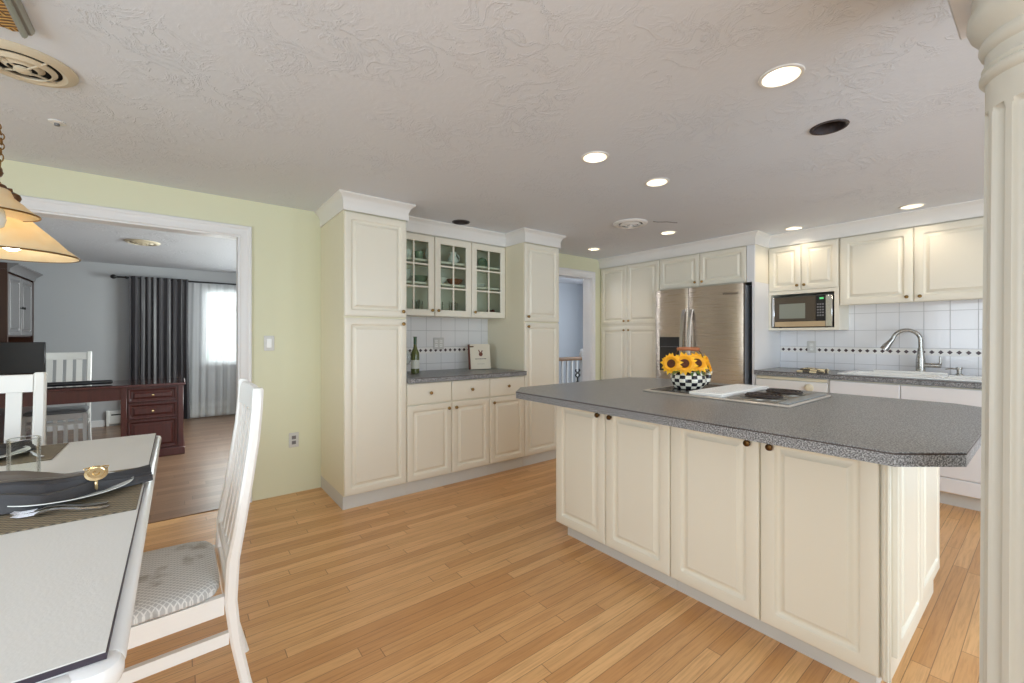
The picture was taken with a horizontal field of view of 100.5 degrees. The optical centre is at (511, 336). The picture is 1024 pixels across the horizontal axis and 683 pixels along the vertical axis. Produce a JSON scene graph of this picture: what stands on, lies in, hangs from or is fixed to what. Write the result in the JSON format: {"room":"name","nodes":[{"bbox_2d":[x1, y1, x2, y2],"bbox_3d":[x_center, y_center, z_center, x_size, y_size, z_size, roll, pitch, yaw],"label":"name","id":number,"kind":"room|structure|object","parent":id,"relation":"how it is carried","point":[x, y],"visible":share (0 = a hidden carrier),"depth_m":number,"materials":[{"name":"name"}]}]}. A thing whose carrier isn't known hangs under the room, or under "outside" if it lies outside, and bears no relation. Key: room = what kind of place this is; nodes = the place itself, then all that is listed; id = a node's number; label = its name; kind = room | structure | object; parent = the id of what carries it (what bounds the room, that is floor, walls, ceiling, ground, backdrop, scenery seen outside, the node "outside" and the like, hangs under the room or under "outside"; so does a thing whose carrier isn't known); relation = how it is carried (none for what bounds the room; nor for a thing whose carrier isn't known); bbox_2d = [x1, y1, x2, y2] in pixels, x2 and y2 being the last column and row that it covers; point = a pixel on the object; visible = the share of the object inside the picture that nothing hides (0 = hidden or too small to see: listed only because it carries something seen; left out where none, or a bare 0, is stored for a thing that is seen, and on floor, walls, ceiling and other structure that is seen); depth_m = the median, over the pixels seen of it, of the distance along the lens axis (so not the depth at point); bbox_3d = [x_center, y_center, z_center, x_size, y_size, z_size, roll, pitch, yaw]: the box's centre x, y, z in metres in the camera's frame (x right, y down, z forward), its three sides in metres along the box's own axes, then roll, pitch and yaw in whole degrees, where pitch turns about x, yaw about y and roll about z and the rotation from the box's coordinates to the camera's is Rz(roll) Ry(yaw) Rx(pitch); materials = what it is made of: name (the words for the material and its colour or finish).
{"room":"kitchen","nodes":[
{"label":"kitchen","id":0,"kind":"room"},
{"bbox_2d":[0,259,235,425],"bbox_3d":[-4.946,0.057,6.511,4.350,2.356,0.150,0,0,-38],"label":"wall","id":1,"kind":"structure","parent":0,"point":[79,307],"depth_m":5.81,"materials":[{"name":"grey paint"}]},
{"bbox_2d":[47,420,104,431],"bbox_3d":[-6.064,1.190,5.530,1.140,0.090,0.012,0,0,-38],"label":"baseboard","id":2,"kind":"structure","parent":1,"relation":"attached to","point":[100,423],"depth_m":5.73,"materials":[{"name":"white paint"}]},
{"bbox_2d":[106,410,120,426],"bbox_3d":[-4.449,1.129,6.784,2.930,0.212,0.031,0,0,-38],"label":"baseboard heater","id":3,"kind":"object","parent":1,"relation":"attached to","point":[112,417],"visible":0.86,"depth_m":5.92,"materials":[{"name":"white metal"}]},
{"bbox_2d":[110,274,235,284],"bbox_3d":[-4.444,-0.830,6.713,2.754,0.060,0.150,0,0,-38],"label":"curtain rod","id":4,"kind":"object","parent":1,"relation":"attached to","point":[112,276],"visible":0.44,"depth_m":6.37,"materials":[{"name":"black metal"}]},
{"bbox_2d":[129,276,189,418],"bbox_3d":[-5.072,0.180,6.143,0.684,2.070,0.062,0,0,-38],"label":"drape","id":5,"kind":"object","parent":4,"relation":"hanging from","point":[159,348],"visible":0.62,"depth_m":6.14,"materials":[{"name":"grey fabric"}]},
{"bbox_2d":[188,283,235,417],"bbox_3d":[-4.218,0.203,6.903,1.768,2.035,0.046,0,0,-38],"label":"sheer curtain","id":6,"kind":"object","parent":4,"relation":"hanging from","point":[211,307],"visible":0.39,"depth_m":6.58,"materials":[{"name":"fabric"}]},
{"bbox_2d":[33,217,235,272],"bbox_3d":[-3.633,-1.071,4.836,4.350,0.100,4.405,0,0,-38],"label":"ceiling","id":7,"kind":"structure","parent":0,"point":[90,242],"depth_m":4.86,"materials":[{"name":"grey paint"}]},
{"bbox_2d":[124,239,160,245],"bbox_3d":[-3.969,-1.001,4.576,0.300,0.038,0.300,0,0,-38],"label":"ceiling light","id":8,"kind":"object","parent":7,"relation":"in","point":[141,242],"visible":1,"depth_m":4.53,"materials":[{"name":"beige"}]},
{"bbox_2d":[0,159,600,500],"bbox_3d":[-1.379,0.057,3.728,7.630,2.356,0.120,0,0,-38],"label":"wall","id":9,"kind":"structure","parent":0,"point":[286,241],"depth_m":3.30,"materials":[{"name":"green paint"}]},
{"bbox_2d":[20,195,251,502],"bbox_3d":[-2.875,0.205,2.542,2.261,2.060,0.142,0,0,-38],"label":"trim","id":10,"kind":"structure","parent":9,"relation":"attached to","point":[42,207],"depth_m":3.00,"materials":[{"name":"white paint"}]},
{"bbox_2d":[264,336,273,350],"bbox_3d":[-1.862,0.048,3.267,0.070,0.115,0.010,0,0,-38],"label":"light switch","id":11,"kind":"object","parent":9,"relation":"attached to","point":[268,340],"visible":1,"depth_m":3.26,"materials":[{"name":"grey plastic"}]},
{"bbox_2d":[289,432,298,447],"bbox_3d":[-1.727,0.815,3.373,0.070,0.115,0.008,0,0,-38],"label":"wall outlet","id":12,"kind":"object","parent":9,"relation":"attached to","point":[293,437],"visible":1,"depth_m":3.37,"materials":[{"name":"grey plastic"}]},
{"bbox_2d":[406,216,474,317],"bbox_3d":[-0.773,-0.603,3.888,0.787,0.836,0.374,0,0,-38],"label":"upper cabinet","id":13,"kind":"object","parent":9,"relation":"attached to","point":[440,238],"visible":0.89,"depth_m":3.91,"materials":[{"name":"beige paint"}]},
{"bbox_2d":[411,275,427,281],"bbox_3d":[-0.831,-0.517,3.847,0.156,0.060,0.156,0,0,-38],"label":"bowl","id":14,"kind":"object","parent":13,"relation":"on","point":[421,278],"visible":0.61,"depth_m":3.80,"materials":[{"name":"green ceramic"}]},
{"bbox_2d":[415,251,423,258],"bbox_3d":[-0.834,-0.728,3.819,0.082,0.075,0.082,0,0,-38],"label":"cup","id":15,"kind":"object","parent":13,"relation":"on","point":[418,254],"visible":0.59,"depth_m":3.79,"materials":[{"name":"green ceramic"}]},
{"bbox_2d":[406,257,464,269],"bbox_3d":[-0.798,-0.681,3.920,0.752,0.018,0.272,0,0,-38],"label":"shelf","id":16,"kind":"object","parent":13,"relation":"attached to","point":[419,260],"depth_m":3.97,"materials":[{"name":"beige paint"}]},
{"bbox_2d":[406,280,464,289],"bbox_3d":[-0.798,-0.478,3.920,0.752,0.018,0.272,0,0,-38],"label":"shelf","id":17,"kind":"object","parent":13,"relation":"attached to","point":[461,286],"depth_m":3.96,"materials":[{"name":"beige paint"}]},
{"bbox_2d":[448,252,459,262],"bbox_3d":[-0.557,-0.748,4.057,0.108,0.115,0.095,0,0,-1],"label":"pitcher","id":18,"kind":"object","parent":13,"relation":"on","point":[456,260],"visible":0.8,"depth_m":4.03,"materials":[{"name":"white ceramic"}]},
{"bbox_2d":[447,279,461,284],"bbox_3d":[-0.547,-0.517,4.069,0.156,0.060,0.156,0,0,-38],"label":"bowl","id":19,"kind":"object","parent":13,"relation":"on","point":[456,281],"visible":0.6,"depth_m":4.02,"materials":[{"name":"brown ceramic"}]},
{"bbox_2d":[406,317,487,371],"bbox_3d":[-0.727,0.085,4.155,1.188,0.550,0.012,0,0,-38],"label":"backsplash","id":20,"kind":"structure","parent":9,"relation":"attached to","point":[457,333],"depth_m":4.20,"materials":[{"name":"tile"}]},
{"bbox_2d":[433,338,443,348],"bbox_3d":[-0.715,0.063,4.153,0.115,0.115,0.008,0,0,-38],"label":"wall outlet","id":21,"kind":"object","parent":20,"relation":"attached to","point":[438,343],"visible":1,"depth_m":4.15,"materials":[{"name":"grey plastic"}]},
{"bbox_2d":[463,228,505,318],"bbox_3d":[-0.305,-0.603,4.255,0.403,0.836,0.374,0,0,-38],"label":"upper cabinet","id":22,"kind":"object","parent":9,"relation":"attached to","point":[489,245],"visible":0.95,"depth_m":4.23,"materials":[{"name":"beige paint"}]},
{"bbox_2d":[478,258,487,266],"bbox_3d":[-0.302,-0.759,4.396,0.124,0.122,0.039,0,0,-38],"label":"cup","id":23,"kind":"object","parent":22,"relation":"on","point":[482,261],"visible":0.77,"depth_m":4.41,"materials":[{"name":"green ceramic"}]},
{"bbox_2d":[477,266,499,272],"bbox_3d":[-0.330,-0.681,4.287,0.368,0.018,0.272,0,0,-38],"label":"shelf","id":24,"kind":"object","parent":22,"relation":"attached to","point":[497,269],"depth_m":4.24,"materials":[{"name":"beige paint"}]},
{"bbox_2d":[477,287,499,292],"bbox_3d":[-0.330,-0.478,4.287,0.368,0.018,0.272,0,0,-38],"label":"shelf","id":25,"kind":"object","parent":22,"relation":"attached to","point":[497,289],"depth_m":4.25,"materials":[{"name":"beige paint"}]},
{"bbox_2d":[559,267,594,380],"bbox_3d":[0.569,0.194,5.242,1.221,2.083,0.142,0,0,-38],"label":"trim","id":26,"kind":"structure","parent":9,"relation":"attached to","point":[588,277],"depth_m":5.54,"materials":[{"name":"white paint"}]},
{"bbox_2d":[0,0,984,259],"bbox_3d":[0.640,-1.021,1.153,7.630,0.001,6.425,0,0,-38],"label":"ceiling","id":27,"kind":"structure","parent":0,"point":[485,114],"depth_m":1.87,"materials":[{"name":"white paint"}]},
{"bbox_2d":[0,0,34,38],"bbox_3d":[-1.602,-1.003,1.063,0.461,0.036,0.550,0,0,-38],"label":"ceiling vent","id":28,"kind":"object","parent":27,"relation":"attached to","point":[13,15],"visible":1,"depth_m":1.33,"materials":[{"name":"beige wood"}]},
{"bbox_2d":[0,38,78,87],"bbox_3d":[-1.820,-1.001,1.584,0.296,0.038,0.296,0,0,-38],"label":"ceiling vent","id":29,"kind":"object","parent":27,"relation":"in","point":[18,61],"visible":1,"depth_m":1.58,"materials":[{"name":"beige metal"}]},
{"bbox_2d":[0,124,80,262],"bbox_3d":[-1.863,-0.665,1.590,0.431,0.711,0.378,0,0,26],"label":"chandelier","id":30,"kind":"object","parent":27,"relation":"hanging from","point":[21,239],"visible":1,"depth_m":1.57,"materials":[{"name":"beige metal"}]},
{"bbox_2d":[48,119,65,126],"bbox_3d":[-2.160,-1.011,2.023,0.060,0.020,0.059,0,0,-38],"label":"ceiling hook","id":31,"kind":"object","parent":27,"relation":"attached to","point":[57,123],"visible":1,"depth_m":2.02,"materials":[{"name":"white plastic"}]},
{"bbox_2d":[452,220,469,224],"bbox_3d":[-0.453,-1.073,3.782,0.158,0.117,0.158,0,0,-38],"label":"recessed light","id":32,"kind":"object","parent":27,"relation":"in","point":[458,222],"visible":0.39,"depth_m":3.83,"materials":[{"name":"grey metal"}]},
{"bbox_2d":[581,151,608,162],"bbox_3d":[0.470,-1.073,2.416,0.158,0.117,0.158,0,0,-38],"label":"recessed light","id":33,"kind":"object","parent":27,"relation":"in","point":[594,156],"visible":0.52,"depth_m":2.46,"materials":[{"name":"white paint"}]},
{"bbox_2d":[613,218,647,228],"bbox_3d":[1.060,-1.001,3.818,0.300,0.038,0.300,0,0,-38],"label":"ceiling vent","id":34,"kind":"object","parent":27,"relation":"in","point":[627,223],"visible":1,"depth_m":3.77,"materials":[{"name":"white metal"}]},
{"bbox_2d":[644,178,669,186],"bbox_3d":[0.955,-1.073,2.806,0.158,0.117,0.158,0,0,-38],"label":"recessed light","id":35,"kind":"object","parent":27,"relation":"in","point":[655,182],"visible":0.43,"depth_m":2.85,"materials":[{"name":"white paint"}]},
{"bbox_2d":[758,63,804,88],"bbox_3d":[1.052,-1.073,1.666,0.158,0.117,0.158,0,0,-38],"label":"recessed light","id":36,"kind":"object","parent":27,"relation":"in","point":[782,75],"visible":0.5,"depth_m":1.71,"materials":[{"name":"white paint"}]},
{"bbox_2d":[784,226,803,230],"bbox_3d":[2.642,-1.073,3.990,0.158,0.117,0.158,0,0,-38],"label":"recessed light","id":37,"kind":"object","parent":27,"relation":"in","point":[792,227],"visible":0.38,"depth_m":4.02,"materials":[{"name":"white paint"}]},
{"bbox_2d":[809,119,849,135],"bbox_3d":[1.541,-1.073,2.071,0.158,0.117,0.158,0,0,-38],"label":"recessed light","id":38,"kind":"object","parent":27,"relation":"in","point":[831,126],"visible":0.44,"depth_m":2.11,"materials":[{"name":"grey metal"}]},
{"bbox_2d":[899,203,925,209],"bbox_3d":[3.118,-1.073,3.320,0.158,0.117,0.158,0,0,-38],"label":"recessed light","id":39,"kind":"object","parent":27,"relation":"in","point":[915,205],"visible":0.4,"depth_m":3.35,"materials":[{"name":"white paint"}]},
{"bbox_2d":[947,0,971,39],"bbox_3d":[0.527,-0.943,0.300,2.400,0.156,0.522,0,0,-38],"label":"beam","id":40,"kind":"structure","parent":27,"relation":"attached to","point":[960,9],"depth_m":1.14,"materials":[{"name":"white paint"}]},
{"bbox_2d":[47,414,980,682],"bbox_3d":[-0.756,1.285,2.933,7.630,0.100,10.950,0,0,-38],"label":"floor","id":41,"kind":"structure","parent":0,"point":[475,580],"depth_m":1.99,"materials":[{"name":"brown wood"}]},
{"bbox_2d":[0,262,42,438],"bbox_3d":[-5.568,0.242,4.529,0.625,1.985,1.000,0,0,-38],"label":"hutch","id":42,"kind":"object","parent":41,"relation":"on","point":[17,280],"visible":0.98,"depth_m":4.56,"materials":[{"name":"brown wood"}]},
{"bbox_2d":[0,372,46,445],"bbox_3d":[-2.187,0.699,1.663,0.470,1.072,0.511,0,0,-38],"label":"dining chair","id":43,"kind":"object","parent":41,"relation":"on","point":[14,386],"visible":0.27,"depth_m":1.92,"materials":[{"name":"white wood"}]},
{"bbox_2d":[21,351,91,444],"bbox_3d":[-4.800,0.699,4.526,0.470,1.072,0.511,0,0,-38],"label":"desk chair","id":44,"kind":"object","parent":41,"relation":"on","point":[64,413],"visible":0.64,"depth_m":4.52,"materials":[{"name":"white wood"}]},
{"bbox_2d":[23,405,88,416],"bbox_3d":[-4.763,0.768,4.479,0.453,0.042,0.392,0,0,-38],"label":"cushion","id":45,"kind":"object","parent":44,"relation":"on","point":[64,411],"depth_m":4.40,"materials":[{"name":"grey fabric"}]},
{"bbox_2d":[0,433,160,682],"bbox_3d":[-1.622,0.860,1.076,1.094,0.750,1.955,0,0,-38],"label":"dining table","id":46,"kind":"object","parent":41,"relation":"on","point":[68,590],"visible":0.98,"depth_m":0.84,"materials":[{"name":"white"}]},
{"bbox_2d":[6,435,40,471],"bbox_3d":[-1.679,0.416,1.465,0.081,0.137,0.081,0,0,-38],"label":"tumbler","id":47,"kind":"object","parent":46,"relation":"on","point":[8,442],"visible":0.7,"depth_m":1.46,"materials":[{"name":"clear glass"}]},
{"bbox_2d":[0,443,67,465],"bbox_3d":[-2.102,0.483,1.666,0.468,0.003,0.335,0,0,-38],"label":"placemat","id":48,"kind":"object","parent":46,"relation":"on","point":[49,451],"visible":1,"depth_m":1.73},
{"bbox_2d":[0,446,30,458],"bbox_3d":[-2.096,0.470,1.661,0.294,0.022,0.294,0,0,-38],"label":"dinner plate","id":49,"kind":"object","parent":48,"relation":"on","point":[26,448],"visible":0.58,"depth_m":1.73,"materials":[{"name":"white ceramic"}]},
{"bbox_2d":[0,440,35,455],"bbox_3d":[-2.181,0.448,1.667,0.326,0.077,0.410,0,0,32],"label":"napkin","id":50,"kind":"object","parent":49,"relation":"on","point":[18,445],"visible":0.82,"depth_m":1.78,"materials":[{"name":"grey fabric"}]},
{"bbox_2d":[0,468,142,534],"bbox_3d":[-1.340,0.483,1.290,0.333,0.003,0.500,0,0,-38],"label":"placemat","id":51,"kind":"object","parent":46,"relation":"on","point":[124,499],"visible":0.4,"depth_m":1.17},
{"bbox_2d":[10,501,108,514],"bbox_3d":[-1.259,0.473,1.191,0.198,0.012,0.027,0,0,-23],"label":"fork","id":52,"kind":"object","parent":51,"relation":"on","point":[105,502],"visible":1,"depth_m":1.19,"materials":[{"name":"silver metal"}]},
{"bbox_2d":[10,505,109,518],"bbox_3d":[-1.231,0.473,1.166,0.198,0.012,0.027,0,0,-22],"label":"fork","id":53,"kind":"object","parent":51,"relation":"on","point":[16,516],"visible":1,"depth_m":1.16,"materials":[{"name":"silver metal"}]},
{"bbox_2d":[7,472,133,506],"bbox_3d":[-1.351,0.470,1.302,0.294,0.022,0.294,0,0,-38],"label":"dinner plate","id":54,"kind":"object","parent":51,"relation":"on","point":[130,480],"visible":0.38,"depth_m":1.26,"materials":[{"name":"white ceramic"}]},
{"bbox_2d":[0,464,152,514],"bbox_3d":[-1.390,0.448,1.325,0.410,0.077,0.326,0,0,-44],"label":"napkin","id":55,"kind":"object","parent":54,"relation":"on","point":[17,488],"visible":0.97,"depth_m":1.27,"materials":[{"name":"grey fabric"}]},
{"bbox_2d":[83,465,108,489],"bbox_3d":[-1.292,0.439,1.324,0.059,0.078,0.077,0,0,-44],"label":"napkin ring","id":56,"kind":"object","parent":55,"relation":"on","point":[95,473],"visible":0.99,"depth_m":1.31,"materials":[{"name":"gold metal"}]},
{"bbox_2d":[0,377,184,456],"bbox_3d":[-4.426,0.856,4.171,1.942,0.758,0.694,0,0,-38],"label":"desk","id":57,"kind":"object","parent":41,"relation":"on","point":[148,406],"visible":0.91,"depth_m":4.32,"materials":[{"name":"brown wood"}]},
{"bbox_2d":[0,342,45,374],"bbox_3d":[-4.824,0.263,3.982,0.640,0.426,0.180,0,0,-38],"label":"monitor","id":58,"kind":"object","parent":57,"relation":"on","point":[15,357],"visible":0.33,"depth_m":4.07,"materials":[{"name":"black plastic"}]},
{"bbox_2d":[47,380,112,386],"bbox_3d":[-4.283,0.451,4.089,0.665,0.042,0.050,0,0,-38],"label":"bar","id":59,"kind":"object","parent":57,"relation":"on","point":[94,382],"visible":0.57,"depth_m":4.13,"materials":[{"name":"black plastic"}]},
{"bbox_2d":[148,506,218,523],"bbox_3d":[-2.845,1.232,2.503,2.111,0.006,0.060,0,0,-38],"label":"threshold","id":60,"kind":"object","parent":41,"relation":"on","point":[216,507],"depth_m":2.94,"materials":[{"name":"brown wood"}]},
{"bbox_2d":[117,378,263,682],"bbox_3d":[-1.117,0.699,1.374,0.511,1.072,0.470,0,0,-38],"label":"dining chair","id":61,"kind":"object","parent":41,"relation":"on","point":[177,584],"visible":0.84,"depth_m":1.32,"materials":[{"name":"white wood"}]},
{"bbox_2d":[131,541,218,626],"bbox_3d":[-1.164,0.768,1.337,0.392,0.042,0.453,0,0,-38],"label":"cushion","id":62,"kind":"object","parent":61,"relation":"on","point":[175,581],"depth_m":1.30,"materials":[{"name":"fabric"}]},
{"bbox_2d":[314,189,415,509],"bbox_3d":[-1.176,0.107,3.382,0.572,2.256,0.674,0,0,-38],"label":"pantry cabinet","id":63,"kind":"object","parent":41,"relation":"on","point":[363,237],"visible":1,"depth_m":3.16,"materials":[{"name":"beige wood"}]},
{"bbox_2d":[405,378,489,494],"bbox_3d":[-0.684,0.798,3.775,0.786,0.874,0.640,0,0,-38],"label":"base cabinet","id":64,"kind":"object","parent":41,"relation":"on","point":[448,422],"visible":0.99,"depth_m":3.52,"materials":[{"name":"beige paint"}]},
{"bbox_2d":[406,368,526,383],"bbox_3d":[-0.525,0.340,3.898,1.188,0.040,0.641,0,0,-38],"label":"countertop","id":65,"kind":"structure","parent":64,"relation":"on","point":[465,373],"depth_m":3.73,"materials":[{"name":"stone"}]},
{"bbox_2d":[411,337,418,373],"bbox_3d":[-0.844,0.158,3.710,0.074,0.323,0.074,0,0,-38],"label":"wine bottle","id":66,"kind":"object","parent":65,"relation":"on","point":[415,353],"visible":0.97,"depth_m":3.68,"materials":[{"name":"green glass"}]},
{"bbox_2d":[467,344,490,369],"bbox_3d":[-0.324,0.195,4.214,0.221,0.248,0.075,0,0,-30],"label":"book","id":67,"kind":"object","parent":65,"relation":"on","point":[478,354],"visible":1,"depth_m":4.19,"materials":[{"name":"beige paper"}]},
{"bbox_2d":[488,375,523,474],"bbox_3d":[-0.217,0.798,4.142,0.402,0.874,0.640,0,0,-38],"label":"base cabinet","id":68,"kind":"object","parent":41,"relation":"on","point":[506,411],"visible":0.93,"depth_m":3.90,"materials":[{"name":"beige paint"}]},
{"bbox_2d":[488,227,565,465],"bbox_3d":[0.124,0.107,4.401,0.553,2.256,0.674,0,0,-38],"label":"pantry cabinet","id":69,"kind":"object","parent":41,"relation":"on","point":[527,339],"visible":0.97,"depth_m":4.17,"materials":[{"name":"beige wood"}]},
{"bbox_2d":[556,406,677,589],"bbox_3d":[0.826,0.798,2.596,0.857,0.874,0.792,0,0,-38],"label":"base cabinet","id":70,"kind":"object","parent":41,"relation":"on","point":[613,473],"visible":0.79,"depth_m":2.30,"materials":[{"name":"beige paint"}]},
{"bbox_2d":[598,249,659,379],"bbox_3d":[1.665,0.107,5.476,0.679,2.256,0.884,0,0,-38],"label":"pantry cabinet","id":71,"kind":"object","parent":41,"relation":"on","point":[630,283],"visible":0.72,"depth_m":5.27,"materials":[{"name":"beige paint"}]},
{"bbox_2d":[656,283,751,384],"bbox_3d":[2.183,0.345,4.692,0.774,1.740,0.960,0,0,-38],"label":"refrigerator","id":72,"kind":"object","parent":41,"relation":"on","point":[716,320],"visible":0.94,"depth_m":4.35,"materials":[{"name":"silver metal"}]},
{"bbox_2d":[657,230,779,384],"bbox_3d":[2.274,0.107,4.699,0.679,2.256,1.090,0,0,-38],"label":"tall cabinet","id":73,"kind":"object","parent":41,"relation":"on","point":[741,257],"visible":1,"depth_m":4.33,"materials":[{"name":"beige paint"}]},
{"bbox_2d":[756,374,829,392],"bbox_3d":[2.769,0.800,4.076,0.648,0.870,0.595,0,0,-38],"label":"dishwasher","id":74,"kind":"object","parent":41,"relation":"on","point":[782,382],"visible":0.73,"depth_m":3.86,"materials":[{"name":"white plastic"}]},
{"bbox_2d":[671,426,939,682],"bbox_3d":[1.323,0.798,1.962,0.857,0.874,0.818,0,0,-38],"label":"base cabinet","id":75,"kind":"object","parent":41,"relation":"on","point":[835,560],"visible":0.7,"depth_m":1.62,"materials":[{"name":"beige paint"}]},
{"bbox_2d":[516,377,981,466],"bbox_3d":[1.079,0.340,2.277,1.384,0.040,1.950,0,0,-38],"label":"countertop","id":76,"kind":"structure","parent":75,"relation":"on","point":[894,432],"depth_m":1.69,"materials":[{"name":"stone"}]},
{"bbox_2d":[643,384,830,407],"bbox_3d":[1.235,0.303,2.388,0.580,0.032,0.765,0,0,-38],"label":"cooktop","id":77,"kind":"object","parent":76,"relation":"in","point":[742,393],"visible":0.98,"depth_m":2.23,"materials":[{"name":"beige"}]},
{"bbox_2d":[671,347,712,389],"bbox_3d":[1.048,0.181,2.528,0.198,0.246,0.203,0,0,-38],"label":"enamel pot","id":78,"kind":"object","parent":77,"relation":"on","point":[680,381],"visible":0.77,"depth_m":2.46,"materials":[{"name":"multicoloured ceramic"}]},
{"bbox_2d":[660,353,682,374],"bbox_3d":[0.947,0.184,2.503,0.139,0.184,0.080,0,0,12],"label":"sunflower","id":79,"kind":"object","parent":78,"relation":"in","point":[670,363],"visible":0.97,"depth_m":2.50,"materials":[{"name":"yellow plant"}]},
{"bbox_2d":[677,352,697,374],"bbox_3d":[1.000,0.180,2.471,0.126,0.191,0.089,0,0,-7],"label":"sunflower","id":80,"kind":"object","parent":78,"relation":"in","point":[688,364],"visible":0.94,"depth_m":2.46,"materials":[{"name":"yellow plant"}]},
{"bbox_2d":[691,352,707,371],"bbox_3d":[1.079,0.181,2.484,0.143,0.190,0.064,0,0,14],"label":"sunflower","id":81,"kind":"object","parent":78,"relation":"in","point":[702,364],"visible":0.61,"depth_m":2.48,"materials":[{"name":"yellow plant"}]},
{"bbox_2d":[727,391,811,402],"bbox_3d":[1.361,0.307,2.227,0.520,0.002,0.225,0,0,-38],"label":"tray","id":82,"kind":"object","parent":77,"relation":"on","point":[755,396],"depth_m":2.16,"materials":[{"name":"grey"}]},
{"bbox_2d":[830,379,981,510],"bbox_3d":[3.253,0.800,3.483,0.618,0.870,0.926,0,0,-38],"label":"base cabinet","id":83,"kind":"object","parent":41,"relation":"on","point":[959,486],"visible":0.16,"depth_m":3.10,"materials":[{"name":"beige paint"}]},
{"bbox_2d":[754,367,981,388],"bbox_3d":[3.314,0.340,3.391,0.633,0.040,2.348,0,0,-38],"label":"countertop","id":84,"kind":"structure","parent":83,"relation":"on","point":[780,371],"depth_m":3.46,"materials":[{"name":"stone"}]},
{"bbox_2d":[796,367,828,373],"bbox_3d":[2.694,0.299,3.821,0.154,0.040,0.230,0,0,-38],"label":"cloth","id":85,"kind":"object","parent":84,"relation":"on","point":[802,370],"visible":1,"depth_m":3.77,"materials":[{"name":"beige fabric"}]},
{"bbox_2d":[837,370,981,381],"bbox_3d":[3.281,0.399,3.449,0.530,0.183,0.930,0,0,-38],"label":"sink","id":86,"kind":"object","parent":84,"relation":"in","point":[967,378],"visible":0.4,"depth_m":3.42,"materials":[{"name":"white ceramic"}]},
{"bbox_2d":[856,372,935,377],"bbox_3d":[3.167,0.404,3.550,0.383,0.172,0.536,0,0,-38],"label":"basin","id":87,"kind":"object","parent":86,"relation":"in","point":[872,373],"depth_m":3.63,"materials":[{"name":"white ceramic"}]},
{"bbox_2d":[873,369,947,374],"bbox_3d":[3.371,0.298,3.618,0.030,0.016,0.465,0,0,-38],"label":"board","id":88,"kind":"object","parent":86,"relation":"on","point":[895,371],"visible":1,"depth_m":3.60,"materials":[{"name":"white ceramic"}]},
{"bbox_2d":[945,367,962,375],"bbox_3d":[3.561,0.274,3.432,0.044,0.064,0.100,0,0,-38],"label":"soap dispenser","id":89,"kind":"object","parent":86,"relation":"on","point":[959,369],"visible":1,"depth_m":3.40,"materials":[{"name":"silver metal"}]},
{"bbox_2d":[947,377,981,379],"bbox_3d":[3.438,0.404,3.204,0.383,0.172,0.256,0,0,-38],"label":"basin","id":90,"kind":"object","parent":86,"relation":"in","point":[965,378],"depth_m":3.33,"materials":[{"name":"white ceramic"}]},
{"bbox_2d":[880,328,941,373],"bbox_3d":[3.388,0.117,3.630,0.387,0.379,0.104,0,0,39],"label":"faucet","id":91,"kind":"object","parent":84,"relation":"on","point":[921,364],"visible":0.94,"depth_m":3.58,"materials":[{"name":"silver metal"}]},
{"bbox_2d":[966,0,1023,682],"bbox_3d":[1.288,0.185,1.015,0.300,2.100,0.300,0,0,-38],"label":"column","id":92,"kind":"structure","parent":41,"relation":"on","point":[995,28],"depth_m":1.02,"materials":[{"name":"white paint"}]},
{"bbox_2d":[558,283,582,383],"bbox_3d":[-0.036,0.107,7.355,4.180,2.256,0.120,0,0,-38],"label":"wall","id":93,"kind":"structure","parent":0,"point":[570,322],"depth_m":8.19,"materials":[{"name":"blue paint"}]},
{"bbox_2d":[559,277,582,284],"bbox_3d":[0.419,-1.071,6.774,4.180,0.100,2.455,0,0,-38],"label":"ceiling","id":94,"kind":"structure","parent":0,"point":[561,279],"depth_m":7.84,"materials":[{"name":"grey paint"}]},
{"bbox_2d":[689,384,768,397],"bbox_3d":[1.230,0.299,2.394,0.570,0.018,0.180,0,0,-38],"label":"cutting board","id":95,"kind":"object","parent":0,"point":[733,390],"depth_m":2.29,"materials":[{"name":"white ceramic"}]},
{"bbox_3d":[0.456,1.286,6.727,4.180,0.099,2.575,0,0,-38],"label":"floor","id":96,"kind":"structure","parent":0,"visible":0},
{"bbox_2d":[559,348,582,382],"bbox_3d":[0.111,0.715,6.377,2.845,1.040,0.090,0,0,-38],"label":"stair railing","id":97,"kind":"object","parent":96,"relation":"on","point":[580,358],"visible":0.16,"depth_m":7.06,"materials":[{"name":"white wood"}]},
{"bbox_3d":[3.652,0.057,3.591,0.120,2.356,6.545,0,0,-38],"label":"wall","id":98,"kind":"structure","parent":0,"visible":0},
{"bbox_2d":[769,224,848,330],"bbox_3d":[2.887,-0.544,4.177,0.359,0.954,0.588,0,0,-38],"label":"upper cabinet","id":99,"kind":"object","parent":98,"relation":"attached to","point":[805,262],"visible":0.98,"depth_m":4.07,"materials":[{"name":"beige paint"}]},
{"bbox_2d":[772,294,833,327],"bbox_3d":[2.891,-0.241,4.192,0.277,0.304,0.506,0,0,-38],"label":"microwave","id":100,"kind":"object","parent":99,"relation":"in","point":[817,310],"visible":0.94,"depth_m":4.09,"materials":[{"name":"silver plastic"}]},
{"bbox_2d":[780,299,982,375],"bbox_3d":[3.568,0.028,3.591,0.012,0.665,2.348,0,0,-38],"label":"backsplash","id":101,"kind":"structure","parent":98,"relation":"attached to","point":[951,331],"depth_m":3.78,"materials":[{"name":"tile"}]},
{"bbox_2d":[807,341,815,352],"bbox_3d":[3.013,0.100,4.284,0.008,0.118,0.075,0,0,-38],"label":"wall outlet","id":102,"kind":"object","parent":101,"relation":"attached to","point":[811,345],"visible":1,"depth_m":4.28,"materials":[{"name":"grey plastic"}]},
{"bbox_2d":[837,198,983,304],"bbox_3d":[3.397,-0.654,3.528,0.359,0.734,1.061,0,0,-38],"label":"upper cabinet","id":103,"kind":"object","parent":98,"relation":"attached to","point":[931,254],"visible":0.84,"depth_m":3.46,"materials":[{"name":"beige paint"}]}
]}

